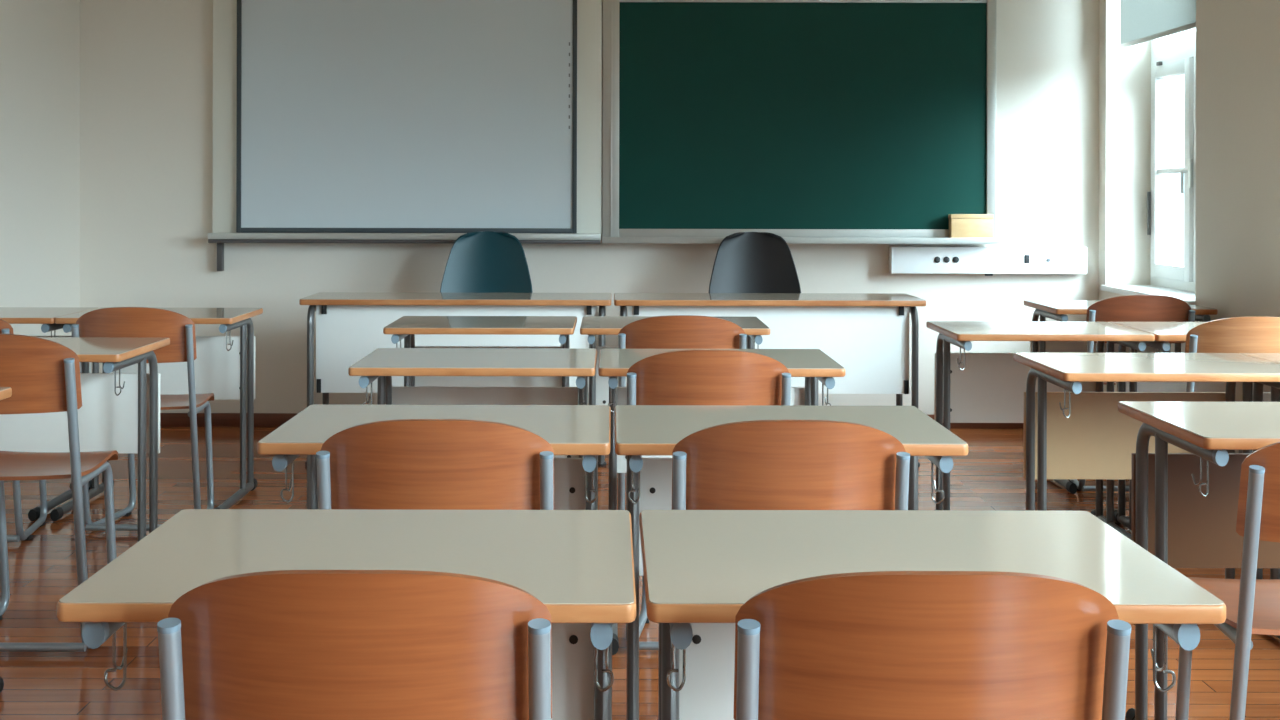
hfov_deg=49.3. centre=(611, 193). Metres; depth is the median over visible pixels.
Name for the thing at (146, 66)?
wall
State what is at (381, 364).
school desk
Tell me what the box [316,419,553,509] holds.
chair
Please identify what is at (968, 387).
school desk
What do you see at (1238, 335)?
chair
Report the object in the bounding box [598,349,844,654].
school desk
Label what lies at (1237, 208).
wall
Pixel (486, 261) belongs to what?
swivel chair
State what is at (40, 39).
wall
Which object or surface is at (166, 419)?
baseboard
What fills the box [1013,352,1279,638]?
school desk
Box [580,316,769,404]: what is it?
school desk
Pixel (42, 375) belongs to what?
chair
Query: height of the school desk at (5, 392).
0.780 m
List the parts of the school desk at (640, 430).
leg, bent leg, modesty panel, leg, bent leg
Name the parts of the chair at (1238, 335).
frame, backrest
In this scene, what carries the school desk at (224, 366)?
on the floor
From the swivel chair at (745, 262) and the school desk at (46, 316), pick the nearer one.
the school desk at (46, 316)
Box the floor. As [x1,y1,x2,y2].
[0,427,1279,719]
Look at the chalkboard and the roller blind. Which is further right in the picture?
the roller blind
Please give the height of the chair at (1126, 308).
0.858 m
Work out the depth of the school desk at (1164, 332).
5.35 m
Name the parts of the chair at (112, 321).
frame, backrest, seat, frame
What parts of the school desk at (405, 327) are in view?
bent leg, leg, modesty panel, leg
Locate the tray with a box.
[208,233,600,239]
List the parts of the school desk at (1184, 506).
leg, bent leg, modesty panel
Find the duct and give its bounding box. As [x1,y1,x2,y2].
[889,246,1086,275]
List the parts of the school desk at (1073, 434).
leg, bent leg, modesty panel, leg, bent leg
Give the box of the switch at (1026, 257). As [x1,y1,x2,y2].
[1024,255,1029,262]
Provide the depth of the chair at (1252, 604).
2.51 m
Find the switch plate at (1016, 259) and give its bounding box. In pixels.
[1009,252,1045,266]
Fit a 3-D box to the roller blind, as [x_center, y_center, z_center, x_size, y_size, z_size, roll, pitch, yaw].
[2.714,-1.140,6.915,0.056,0.739,1.130,0,0,0]
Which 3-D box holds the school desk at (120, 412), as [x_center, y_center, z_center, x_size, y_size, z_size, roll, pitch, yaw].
[-1.852,0.877,4.455,0.700,0.780,0.600,0,0,0]
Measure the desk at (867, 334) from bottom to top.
0.780 m
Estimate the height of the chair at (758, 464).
0.858 m
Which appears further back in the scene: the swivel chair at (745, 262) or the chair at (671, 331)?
the swivel chair at (745, 262)
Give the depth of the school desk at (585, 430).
3.06 m
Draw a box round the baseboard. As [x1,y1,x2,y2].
[160,413,1023,428]
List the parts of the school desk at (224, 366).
bent leg, leg, modesty panel, bent leg, leg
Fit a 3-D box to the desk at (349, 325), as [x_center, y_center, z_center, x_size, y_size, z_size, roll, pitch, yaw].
[-0.730,0.880,6.710,1.453,0.780,0.460,0,0,0]
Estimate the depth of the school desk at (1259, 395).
4.28 m
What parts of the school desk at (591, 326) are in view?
leg, modesty panel, leg, bent leg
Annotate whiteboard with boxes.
[208,0,601,270]
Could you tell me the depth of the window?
7.20 m
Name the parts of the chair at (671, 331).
frame, backrest, frame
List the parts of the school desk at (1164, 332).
leg, bent leg, modesty panel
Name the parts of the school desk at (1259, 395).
bent leg, modesty panel, leg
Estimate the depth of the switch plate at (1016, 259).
7.52 m
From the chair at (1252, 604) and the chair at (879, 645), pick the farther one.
the chair at (1252, 604)
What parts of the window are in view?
sill, frame, handle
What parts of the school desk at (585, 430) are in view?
bent leg, leg, modesty panel, bent leg, leg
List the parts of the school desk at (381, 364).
bent leg, leg, modesty panel, leg, bent leg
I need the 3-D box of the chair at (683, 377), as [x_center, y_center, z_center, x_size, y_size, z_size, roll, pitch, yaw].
[0.259,0.843,3.956,0.441,0.858,0.520,0,0,0]
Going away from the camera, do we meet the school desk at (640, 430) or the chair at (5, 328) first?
the school desk at (640, 430)
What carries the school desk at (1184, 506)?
on the floor
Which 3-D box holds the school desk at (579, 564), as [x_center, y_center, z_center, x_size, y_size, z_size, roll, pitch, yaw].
[-0.321,0.881,1.878,0.700,0.780,0.600,0,0,0]
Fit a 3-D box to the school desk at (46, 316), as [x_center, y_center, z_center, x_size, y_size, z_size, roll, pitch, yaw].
[-2.549,0.876,5.695,0.700,0.780,0.600,0,0,0]
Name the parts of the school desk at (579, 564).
bent leg, modesty panel, leg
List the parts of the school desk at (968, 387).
leg, bent leg, modesty panel, leg, bent leg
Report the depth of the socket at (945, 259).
7.52 m
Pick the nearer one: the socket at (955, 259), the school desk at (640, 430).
the school desk at (640, 430)
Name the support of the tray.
on the whiteboard
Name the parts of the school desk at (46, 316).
modesty panel, bent leg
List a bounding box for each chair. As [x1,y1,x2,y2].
[0,319,46,541]
[0,334,118,651]
[71,307,213,530]
[157,570,551,719]
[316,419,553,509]
[440,231,532,292]
[618,315,746,509]
[626,350,790,649]
[672,420,909,509]
[708,232,800,292]
[733,571,1130,719]
[1068,295,1194,490]
[1175,442,1279,719]
[1185,317,1279,452]
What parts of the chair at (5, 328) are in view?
backrest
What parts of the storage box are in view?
lid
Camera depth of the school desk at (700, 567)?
1.93 m
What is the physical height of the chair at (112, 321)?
0.858 m
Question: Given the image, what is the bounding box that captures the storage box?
[948,214,993,237]
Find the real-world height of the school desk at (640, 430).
0.780 m
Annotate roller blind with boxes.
[1119,0,1195,48]
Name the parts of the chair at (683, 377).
frame, backrest, frame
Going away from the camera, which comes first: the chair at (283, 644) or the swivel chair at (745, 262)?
the chair at (283, 644)
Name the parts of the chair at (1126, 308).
frame, backrest, frame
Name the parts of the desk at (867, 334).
leg, panel, leg, leg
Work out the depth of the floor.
4.45 m
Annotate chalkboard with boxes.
[602,0,999,243]
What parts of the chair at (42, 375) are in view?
frame, backrest, seat, frame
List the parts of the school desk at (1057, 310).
leg, bent leg, modesty panel, leg, bent leg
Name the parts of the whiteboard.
support rail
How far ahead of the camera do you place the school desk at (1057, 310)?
6.34 m
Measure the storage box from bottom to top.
0.137 m
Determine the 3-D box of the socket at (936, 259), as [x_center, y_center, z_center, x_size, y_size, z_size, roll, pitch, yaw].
[1.754,0.354,7.522,0.034,0.034,0.006,0,0,0]
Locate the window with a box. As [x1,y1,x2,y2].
[1100,32,1195,304]
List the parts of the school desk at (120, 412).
modesty panel, bent leg, leg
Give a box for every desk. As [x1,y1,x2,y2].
[0,307,97,520]
[0,337,169,541]
[0,387,11,692]
[50,307,262,520]
[57,509,635,719]
[257,405,610,509]
[299,292,610,466]
[348,348,596,457]
[383,316,576,386]
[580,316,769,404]
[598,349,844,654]
[614,293,925,466]
[615,405,967,719]
[639,510,1225,719]
[926,321,1154,539]
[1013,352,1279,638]
[1023,300,1217,493]
[1109,322,1270,529]
[1118,401,1279,719]
[1239,353,1279,578]
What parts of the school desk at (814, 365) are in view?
leg, modesty panel, leg, bent leg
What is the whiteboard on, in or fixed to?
attached to the wall at (146, 66)
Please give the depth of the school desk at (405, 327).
5.43 m
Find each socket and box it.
[934,257,939,262]
[943,257,949,262]
[953,257,958,262]
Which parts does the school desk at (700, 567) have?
bent leg, leg, modesty panel, bent leg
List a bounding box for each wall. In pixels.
[0,0,79,335]
[79,0,1098,413]
[1099,0,1279,452]
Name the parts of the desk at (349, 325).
leg, leg, panel, leg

